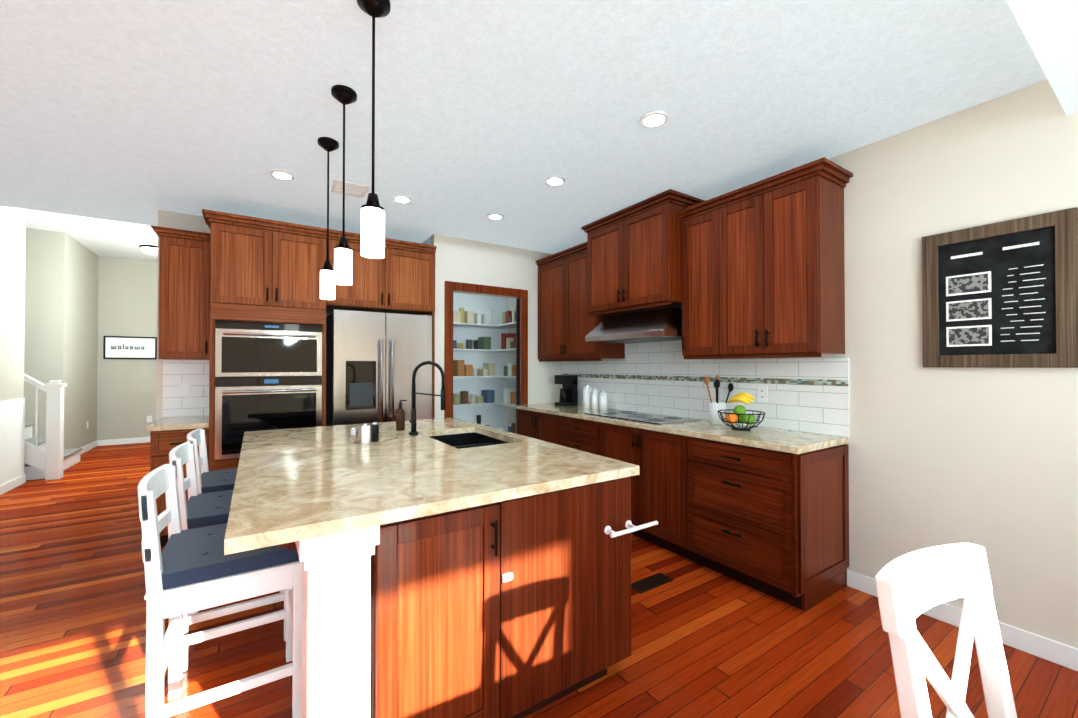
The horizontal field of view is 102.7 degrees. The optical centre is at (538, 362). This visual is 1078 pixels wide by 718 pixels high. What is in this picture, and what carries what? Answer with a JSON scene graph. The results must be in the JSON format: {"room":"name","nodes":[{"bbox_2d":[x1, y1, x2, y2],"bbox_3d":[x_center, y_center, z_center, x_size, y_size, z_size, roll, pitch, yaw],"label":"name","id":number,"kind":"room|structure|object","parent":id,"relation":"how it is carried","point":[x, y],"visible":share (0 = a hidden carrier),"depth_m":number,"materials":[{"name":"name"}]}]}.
{"room":"kitchen","nodes":[
{"label":"kitchen","id":0,"kind":"room"},
{"bbox_2d":[28,229,55,436],"bbox_3d":[-7.465,-0.214,5.740,1.390,3.280,0.100,0,-1,-33],"label":"wall","id":1,"kind":"structure","parent":0,"point":[42,267],"depth_m":6.02,"materials":[{"name":"paint"}]},
{"bbox_2d":[0,205,99,484],"bbox_3d":[-6.333,-0.217,5.399,0.112,3.280,4.770,0,-1,-33],"label":"wall","id":2,"kind":"structure","parent":0,"point":[68,303],"depth_m":6.11,"materials":[{"name":"paint"}]},
{"bbox_2d":[0,474,25,494],"bbox_3d":[-5.488,1.361,4.210,0.014,0.100,2.100,0,-1,-33],"label":"baseboard","id":3,"kind":"structure","parent":2,"relation":"attached to","point":[20,480],"depth_m":4.81,"materials":[{"name":"white wood"}]},
{"bbox_2d":[80,440,97,453],"bbox_3d":[-7.172,1.386,6.759,0.014,0.100,1.510,0,-1,-33],"label":"baseboard","id":4,"kind":"structure","parent":2,"relation":"attached to","point":[87,447],"depth_m":7.06,"materials":[{"name":"white wood"}]},
{"bbox_2d":[26,209,157,261],"bbox_3d":[-5.811,-1.675,5.701,9.900,0.520,5.100,0,-1,-33],"label":"ceiling","id":5,"kind":"structure","parent":0,"point":[108,238],"depth_m":6.15,"materials":[{"name":"white paint"}]},
{"bbox_2d":[139,245,157,254],"bbox_3d":[-6.203,-1.787,6.940,0.340,0.109,0.340,0,-1,-33],"label":"light","id":6,"kind":"object","parent":5,"relation":"attached to","point":[150,249],"visible":0.62,"depth_m":6.82,"materials":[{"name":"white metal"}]},
{"bbox_2d":[96,256,157,439],"bbox_3d":[-7.524,-0.197,7.554,3.080,3.280,0.100,0,-1,-33],"label":"wall","id":7,"kind":"structure","parent":0,"point":[128,287],"depth_m":7.64,"materials":[{"name":"paint"}]},
{"bbox_2d":[98,437,149,445],"bbox_3d":[-7.550,1.392,7.451,2.940,0.100,0.017,0,-1,-33],"label":"baseboard","id":8,"kind":"structure","parent":7,"relation":"attached to","point":[139,439],"depth_m":7.60,"materials":[{"name":"white wood"}]},
{"bbox_2d":[103,336,156,358],"bbox_3d":[-7.243,-0.256,7.656,0.700,0.400,0.036,0,-1,-33],"label":"welcome sign","id":9,"kind":"object","parent":7,"relation":"attached to","point":[121,347],"visible":0.98,"depth_m":7.63,"materials":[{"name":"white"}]},
{"bbox_2d":[147,416,151,421],"bbox_3d":[-7.042,1.026,7.792,0.070,0.116,0.008,0,-1,-33],"label":"electrical outlet plate","id":10,"kind":"object","parent":7,"relation":"attached to","point":[149,418],"depth_m":7.79,"materials":[{"name":"white plastic"}]},
{"bbox_2d":[156,210,173,420],"bbox_3d":[-4.743,-0.211,6.028,0.100,3.280,5.500,0,-1,-33],"label":"wall","id":11,"kind":"structure","parent":0,"point":[165,218],"depth_m":3.71,"materials":[{"name":"paint"}]},
{"bbox_2d":[158,229,215,360],"bbox_3d":[-2.983,-0.529,3.679,0.347,1.012,0.360,0,-1,-33],"label":"upper cabinet","id":12,"kind":"object","parent":11,"relation":"attached to","point":[185,334],"depth_m":3.52,"materials":[{"name":"brown wood"}]},
{"bbox_2d":[174,212,330,416],"bbox_3d":[-2.327,0.053,4.380,2.100,2.720,0.100,0,-1,-33],"label":"wall","id":13,"kind":"structure","parent":0,"point":[176,220],"depth_m":3.83,"materials":[{"name":"paint"}]},
{"bbox_2d":[206,217,329,328],"bbox_3d":[-2.399,-0.721,3.860,0.812,0.786,0.700,0,-1,-33],"label":"upper cabinet","id":14,"kind":"object","parent":13,"relation":"attached to","point":[234,267],"depth_m":3.54,"materials":[{"name":"brown wood"}]},
{"bbox_2d":[318,233,435,316],"bbox_3d":[-1.671,-0.806,4.338,1.046,0.606,0.700,0,-1,-33],"label":"upper cabinet","id":15,"kind":"object","parent":13,"relation":"attached to","point":[402,281],"depth_m":4.08,"materials":[{"name":"brown wood"}]},
{"bbox_2d":[421,238,428,244],"bbox_3d":[-1.409,0.059,5.005,0.120,2.720,1.200,0,-1,-33],"label":"wall","id":16,"kind":"structure","parent":0,"point":[426,241],"depth_m":4.58,"materials":[{"name":"paint"}]},
{"bbox_2d":[429,234,560,432],"bbox_3d":[-0.423,0.057,4.850,1.600,2.720,0.100,0,-1,-33],"label":"wall","id":17,"kind":"structure","parent":0,"point":[461,260],"depth_m":5.02,"materials":[{"name":"paint"}]},
{"bbox_2d":[444,281,527,433],"bbox_3d":[-0.577,0.291,4.736,1.000,2.250,0.118,0,-1,-33],"label":"door frame","id":18,"kind":"structure","parent":17,"relation":"attached to","point":[450,287],"depth_m":4.69,"materials":[{"name":"brown wood"}]},
{"bbox_2d":[0,442,1077,717],"bbox_3d":[-3.592,1.423,2.283,9.900,0.060,13.200,0,-1,-33],"label":"floor","id":19,"kind":"structure","parent":0,"point":[706,642],"depth_m":2.12,"materials":[{"name":"brown wood"}]},
{"bbox_2d":[24,374,81,479],"bbox_3d":[-6.825,0.317,5.342,1.610,2.210,1.238,0,-1,-33],"label":"stairs","id":20,"kind":"structure","parent":19,"relation":"on","point":[48,457],"depth_m":5.22,"materials":[{"name":"white wood"}]},
{"bbox_2d":[146,417,214,545],"bbox_3d":[-2.904,0.961,3.543,0.347,0.889,0.650,0,-1,-33],"label":"base cabinet","id":21,"kind":"object","parent":19,"relation":"on","point":[162,441],"depth_m":3.23,"materials":[{"name":"brown wood"}]},
{"bbox_2d":[146,413,213,428],"bbox_3d":[-2.909,0.495,3.537,0.367,0.040,0.643,0,-1,-33],"label":"countertop","id":22,"kind":"structure","parent":21,"relation":"on","point":[168,422],"depth_m":3.36,"materials":[{"name":"beige stone"}]},
{"bbox_2d":[187,428,237,493],"bbox_3d":[-1.907,0.915,2.746,0.520,0.965,0.490,0,-1,-33],"label":"stool","id":23,"kind":"object","parent":19,"relation":"on","point":[208,481],"visible":0.31,"depth_m":2.66,"materials":[{"name":"white paint"}]},
{"bbox_2d":[201,468,237,492],"bbox_3d":[-1.889,0.740,2.760,0.455,0.058,0.470,0,-1,-33],"label":"cushion","id":24,"kind":"object","parent":23,"relation":"on","point":[216,480],"depth_m":2.61,"materials":[{"name":"fabric"}]},
{"bbox_2d":[137,463,301,717],"bbox_3d":[-1.233,0.905,1.717,0.520,0.965,0.490,0,-1,-33],"label":"stool","id":25,"kind":"object","parent":19,"relation":"on","point":[191,570],"visible":0.81,"depth_m":1.56,"materials":[{"name":"white paint"}]},
{"bbox_2d":[162,523,298,589],"bbox_3d":[-1.215,0.730,1.731,0.455,0.058,0.470,0,-1,-33],"label":"cushion","id":26,"kind":"object","parent":25,"relation":"on","point":[194,558],"depth_m":1.57,"materials":[{"name":"fabric"}]},
{"bbox_2d":[208,449,238,470],"bbox_3d":[-2.399,1.088,3.842,0.812,0.640,0.700,0,-1,-33],"label":"base cabinet","id":27,"kind":"object","parent":19,"relation":"on","point":[232,463],"depth_m":3.38,"materials":[{"name":"brown wood"}]},
{"bbox_2d":[214,320,321,459],"bbox_3d":[-2.352,0.220,3.778,0.744,1.082,0.686,0,-1,-33],"label":"wall oven","id":28,"kind":"object","parent":27,"relation":"in","point":[268,376],"visible":0.94,"depth_m":3.51,"materials":[{"name":"silver metal"}]},
{"bbox_2d":[169,442,285,671],"bbox_3d":[-1.573,0.910,2.236,0.520,0.965,0.490,0,-1,-33],"label":"stool","id":29,"kind":"object","parent":19,"relation":"on","point":[197,510],"visible":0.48,"depth_m":2.07,"materials":[{"name":"white paint"}]},
{"bbox_2d":[186,489,233,528],"bbox_3d":[-1.554,0.735,2.250,0.455,0.058,0.470,0,-1,-33],"label":"cushion","id":30,"kind":"object","parent":29,"relation":"on","point":[211,508],"depth_m":2.10,"materials":[{"name":"fabric"}]},
{"bbox_2d":[326,309,431,425],"bbox_3d":[-1.613,0.475,4.313,0.895,1.875,0.776,0,-1,-33],"label":"refrigerator","id":31,"kind":"object","parent":19,"relation":"on","point":[374,360],"visible":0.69,"depth_m":4.01,"materials":[{"name":"grey metal"}]},
{"bbox_2d":[244,473,657,717],"bbox_3d":[-0.696,0.949,2.401,1.490,0.889,2.184,0,-1,-33],"label":"kitchen island","id":32,"kind":"object","parent":19,"relation":"on","point":[452,567],"depth_m":1.48,"materials":[{"name":"brown wood"}]},
{"bbox_2d":[224,421,543,554],"bbox_3d":[-0.989,0.482,2.270,0.970,0.039,2.170,0,-1,-33],"label":"island countertop","id":33,"kind":"structure","parent":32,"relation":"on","point":[289,482],"depth_m":1.65,"materials":[{"name":"beige stone"}]},
{"bbox_2d":[396,400,406,430],"bbox_3d":[-0.954,0.364,2.982,0.067,0.209,0.060,0,-1,-33],"label":"soap bottle","id":34,"kind":"object","parent":33,"relation":"on","point":[400,419],"visible":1,"depth_m":2.96,"materials":[{"name":"orange glass"}]},
{"bbox_2d":[428,429,507,448],"bbox_3d":[-0.450,0.595,2.723,0.454,0.203,0.744,0,-1,-33],"label":"sink","id":35,"kind":"object","parent":33,"relation":"in","point":[466,437],"depth_m":3.04,"materials":[{"name":"black metal"}]},
{"bbox_2d":[453,308,497,428],"bbox_3d":[-0.990,0.349,5.803,1.496,2.152,0.376,0,-1,-33],"label":"shelf","id":36,"kind":"object","parent":19,"relation":"on","point":[462,317],"depth_m":5.82,"materials":[{"name":"white paint"}]},
{"bbox_2d":[498,310,515,433],"bbox_3d":[-0.176,0.124,5.612,0.348,1.702,0.900,0,-1,-33],"label":"shelf","id":37,"kind":"object","parent":19,"relation":"on","point":[508,340],"depth_m":5.80,"materials":[{"name":"white paint"}]},
{"bbox_2d":[518,411,552,442],"bbox_3d":[0.232,0.971,4.732,0.620,0.889,0.794,0,-1,-33],"label":"base cabinet","id":38,"kind":"object","parent":19,"relation":"on","point":[532,424],"depth_m":4.57,"materials":[{"name":"brown wood"}]},
{"bbox_2d":[553,415,596,454],"bbox_3d":[0.615,0.966,4.147,0.620,0.889,0.726,0,-1,-33],"label":"base cabinet","id":39,"kind":"object","parent":19,"relation":"on","point":[579,434],"depth_m":4.01,"materials":[{"name":"brown wood"}]},
{"bbox_2d":[597,423,676,553],"bbox_3d":[1.030,0.960,3.514,0.620,0.889,0.910,0,-1,-33],"label":"base cabinet","id":40,"kind":"object","parent":19,"relation":"on","point":[653,491],"depth_m":3.26,"materials":[{"name":"brown wood"}]},
{"bbox_2d":[631,573,673,593],"bbox_3d":[0.708,1.393,2.727,0.300,0.008,0.110,0,-1,-33],"label":"floor vent","id":41,"kind":"object","parent":19,"relation":"in","point":[649,583],"visible":0.98,"depth_m":2.72,"materials":[{"name":"brown metal"}]},
{"bbox_2d":[677,435,848,610],"bbox_3d":[1.458,0.953,2.860,0.620,0.889,0.773,0,-1,-33],"label":"base cabinet","id":42,"kind":"object","parent":19,"relation":"on","point":[765,510],"depth_m":2.59,"materials":[{"name":"brown wood"}]},
{"bbox_2d":[517,403,847,454],"bbox_3d":[0.837,0.530,3.790,0.622,0.106,3.042,0,-1,-33],"label":"countertop","id":43,"kind":"structure","parent":42,"relation":"on","point":[769,439],"depth_m":2.92,"materials":[{"name":"beige stone"}]},
{"bbox_2d":[555,375,577,405],"bbox_3d":[0.307,0.317,4.883,0.180,0.340,0.200,0,-1,-33],"label":"coffee maker","id":44,"kind":"object","parent":43,"relation":"on","point":[568,392],"visible":1,"depth_m":4.83,"materials":[{"name":"black plastic"}]},
{"bbox_2d":[583,385,588,407],"bbox_3d":[0.521,0.362,4.629,0.098,0.244,0.100,0,-1,-33],"label":"canister","id":45,"kind":"object","parent":43,"relation":"on","point":[585,391],"depth_m":4.59,"materials":[{"name":"white ceramic"}]},
{"bbox_2d":[588,387,596,408],"bbox_3d":[0.592,0.376,4.520,0.095,0.214,0.096,0,-1,-33],"label":"canister","id":46,"kind":"object","parent":43,"relation":"on","point":[595,398],"depth_m":4.50,"materials":[{"name":"white ceramic"}]},
{"bbox_2d":[596,389,607,409],"bbox_3d":[0.661,0.385,4.415,0.089,0.194,0.090,0,-1,-33],"label":"canister","id":47,"kind":"object","parent":43,"relation":"on","point":[601,398],"depth_m":4.39,"materials":[{"name":"white ceramic"}]},
{"bbox_2d":[585,411,692,422],"bbox_3d":[0.872,0.471,3.764,0.490,0.010,0.900,0,-1,-33],"label":"cooktop","id":48,"kind":"object","parent":43,"relation":"in","point":[641,417],"depth_m":3.68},
{"bbox_2d":[704,375,733,424],"bbox_3d":[1.373,0.285,3.311,0.155,0.374,0.178,0,-1,-33],"label":"utensil crock","id":49,"kind":"object","parent":43,"relation":"on","point":[714,408],"visible":0.94,"depth_m":3.27,"materials":[{"name":"white ceramic"}]},
{"bbox_2d":[717,392,765,430],"bbox_3d":[1.412,0.340,3.013,0.308,0.258,0.308,0,-1,-33],"label":"fruit bowl","id":50,"kind":"object","parent":43,"relation":"on","point":[738,415],"visible":1,"depth_m":2.98,"materials":[{"name":"grey metal"}]},
{"bbox_2d":[875,542,1016,717],"bbox_3d":[0.929,0.898,0.715,0.384,0.960,0.519,0,-1,-26],"label":"dining chair","id":51,"kind":"object","parent":19,"relation":"on","point":[911,586],"visible":1,"depth_m":0.91,"materials":[{"name":"white paint"}]},
{"bbox_2d":[0,0,1077,253],"bbox_3d":[-2.222,-1.267,0.218,9.900,0.240,8.200,0,-1,-33],"label":"ceiling","id":52,"kind":"structure","parent":0,"point":[142,112],"depth_m":2.15,"materials":[{"name":"grey paint"}]},
{"bbox_2d":[270,169,293,179],"bbox_3d":[-1.792,-1.313,3.010,0.141,0.013,0.172,0,-1,-33],"label":"recessed light","id":53,"kind":"object","parent":52,"relation":"in","point":[279,174],"depth_m":3.01,"materials":[{"name":"white paint"}]},
{"bbox_2d":[318,137,338,299],"bbox_3d":[-1.266,-0.852,2.586,0.116,0.944,0.116,0,-1,-33],"label":"pendant light","id":54,"kind":"object","parent":52,"relation":"hanging from","point":[327,284],"visible":0.98,"depth_m":2.56,"materials":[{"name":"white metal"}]},
{"bbox_2d":[331,85,356,284],"bbox_3d":[-0.959,-0.856,2.117,0.116,0.944,0.116,0,-1,-33],"label":"pendant light","id":55,"kind":"object","parent":52,"relation":"hanging from","point":[343,251],"visible":0.94,"depth_m":2.09,"materials":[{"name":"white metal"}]},
{"bbox_2d":[330,179,369,197],"bbox_3d":[-1.424,-1.311,3.246,0.241,0.013,0.255,0,-1,-33],"label":"air vent","id":56,"kind":"object","parent":52,"relation":"in","point":[353,189],"depth_m":3.25,"materials":[{"name":"white metal"}]},
{"bbox_2d":[357,0,389,258],"bbox_3d":[-0.608,-0.861,1.582,0.116,0.944,0.116,0,-1,-33],"label":"pendant light","id":57,"kind":"object","parent":52,"relation":"hanging from","point":[372,228],"visible":1,"depth_m":1.56,"materials":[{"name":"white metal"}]},
{"bbox_2d":[393,195,411,202],"bbox_3d":[-1.091,-1.309,3.446,0.149,0.013,0.172,0,-1,-33],"label":"recessed light","id":58,"kind":"object","parent":52,"relation":"in","point":[397,198],"depth_m":3.45,"materials":[{"name":"white paint"}]},
{"bbox_2d":[487,213,503,219],"bbox_3d":[-0.389,-1.305,3.846,0.152,0.013,0.172,0,-1,-33],"label":"recessed light","id":59,"kind":"object","parent":52,"relation":"in","point":[493,216],"depth_m":3.84,"materials":[{"name":"white paint"}]},
{"bbox_2d":[545,176,565,185],"bbox_3d":[0.115,-1.312,3.109,0.158,0.013,0.167,0,-1,-33],"label":"recessed light","id":60,"kind":"object","parent":52,"relation":"in","point":[552,180],"depth_m":3.11,"materials":[{"name":"white paint"}]},
{"bbox_2d":[640,111,668,127],"bbox_3d":[0.623,-1.319,2.334,0.159,0.013,0.158,0,-1,-33],"label":"recessed light","id":61,"kind":"object","parent":52,"relation":"in","point":[653,119],"depth_m":2.33,"materials":[{"name":"white paint"}]},
{"bbox_2d":[507,79,1077,647],"bbox_3d":[1.822,0.039,2.974,0.100,2.720,8.400,0,-1,-33],"label":"wall","id":62,"kind":"structure","parent":0,"point":[987,459],"depth_m":2.28,"materials":[{"name":"paint"}]},
{"bbox_2d":[537,249,624,360],"bbox_3d":[0.424,-0.585,4.700,0.350,1.102,1.084,0,-1,-33],"label":"upper cabinet","id":63,"kind":"object","parent":62,"relation":"attached to","point":[563,328],"depth_m":4.59,"materials":[{"name":"brown wood"}]},
{"bbox_2d":[583,197,702,316],"bbox_3d":[0.923,-0.849,3.804,0.500,0.772,0.954,0,-1,-33],"label":"upper cabinet","id":64,"kind":"object","parent":62,"relation":"attached to","point":[631,263],"depth_m":3.56,"materials":[{"name":"brown wood"}]},
{"bbox_2d":[585,307,681,343],"bbox_3d":[0.904,-0.312,3.787,0.522,0.247,0.930,0,-1,-33],"label":"range hood","id":65,"kind":"object","parent":64,"relation":"attached to","point":[659,325],"visible":0.75,"depth_m":3.58,"materials":[{"name":"silver metal"}]},
{"bbox_2d":[679,205,706,356],"bbox_3d":[1.356,-0.584,3.277,0.350,1.072,0.385,0,-1,-33],"label":"upper cabinet","id":66,"kind":"object","parent":62,"relation":"attached to","point":[692,226],"depth_m":3.25,"materials":[{"name":"brown wood"}]},
{"bbox_2d":[561,340,849,436],"bbox_3d":[1.103,0.010,3.969,0.012,0.938,3.042,0,-1,-33],"label":"tile backsplash","id":67,"kind":"structure","parent":62,"relation":"attached to","point":[667,378],"depth_m":3.43,"materials":[{"name":"tile"}]},
{"bbox_2d":[758,386,767,401],"bbox_3d":[1.631,0.231,3.145,0.008,0.116,0.070,0,-1,-33],"label":"electrical outlet plate","id":68,"kind":"object","parent":62,"relation":"attached to","point":[762,393],"depth_m":3.14,"materials":[{"name":"white plastic"}]},
{"bbox_2d":[707,169,846,356],"bbox_3d":[1.589,-0.587,2.921,0.350,1.072,0.707,0,-1,-33],"label":"upper cabinet","id":69,"kind":"object","parent":62,"relation":"attached to","point":[755,270],"depth_m":2.72,"materials":[{"name":"brown wood"}]},
{"bbox_2d":[847,570,1077,670],"bbox_3d":[2.974,1.331,1.099,0.014,0.100,3.822,0,-1,-33],"label":"baseboard","id":70,"kind":"structure","parent":62,"relation":"attached to","point":[1042,647],"depth_m":2.09,"materials":[{"name":"white wood"}]},
{"bbox_2d":[922,207,1077,367],"bbox_3d":[2.276,-0.334,2.163,0.030,0.720,0.540,0,-1,-33],"label":"board","id":71,"kind":"object","parent":62,"relation":"attached to","point":[1003,294],"visible":1,"depth_m":2.13,"materials":[{"name":"brown wood"}]}
]}

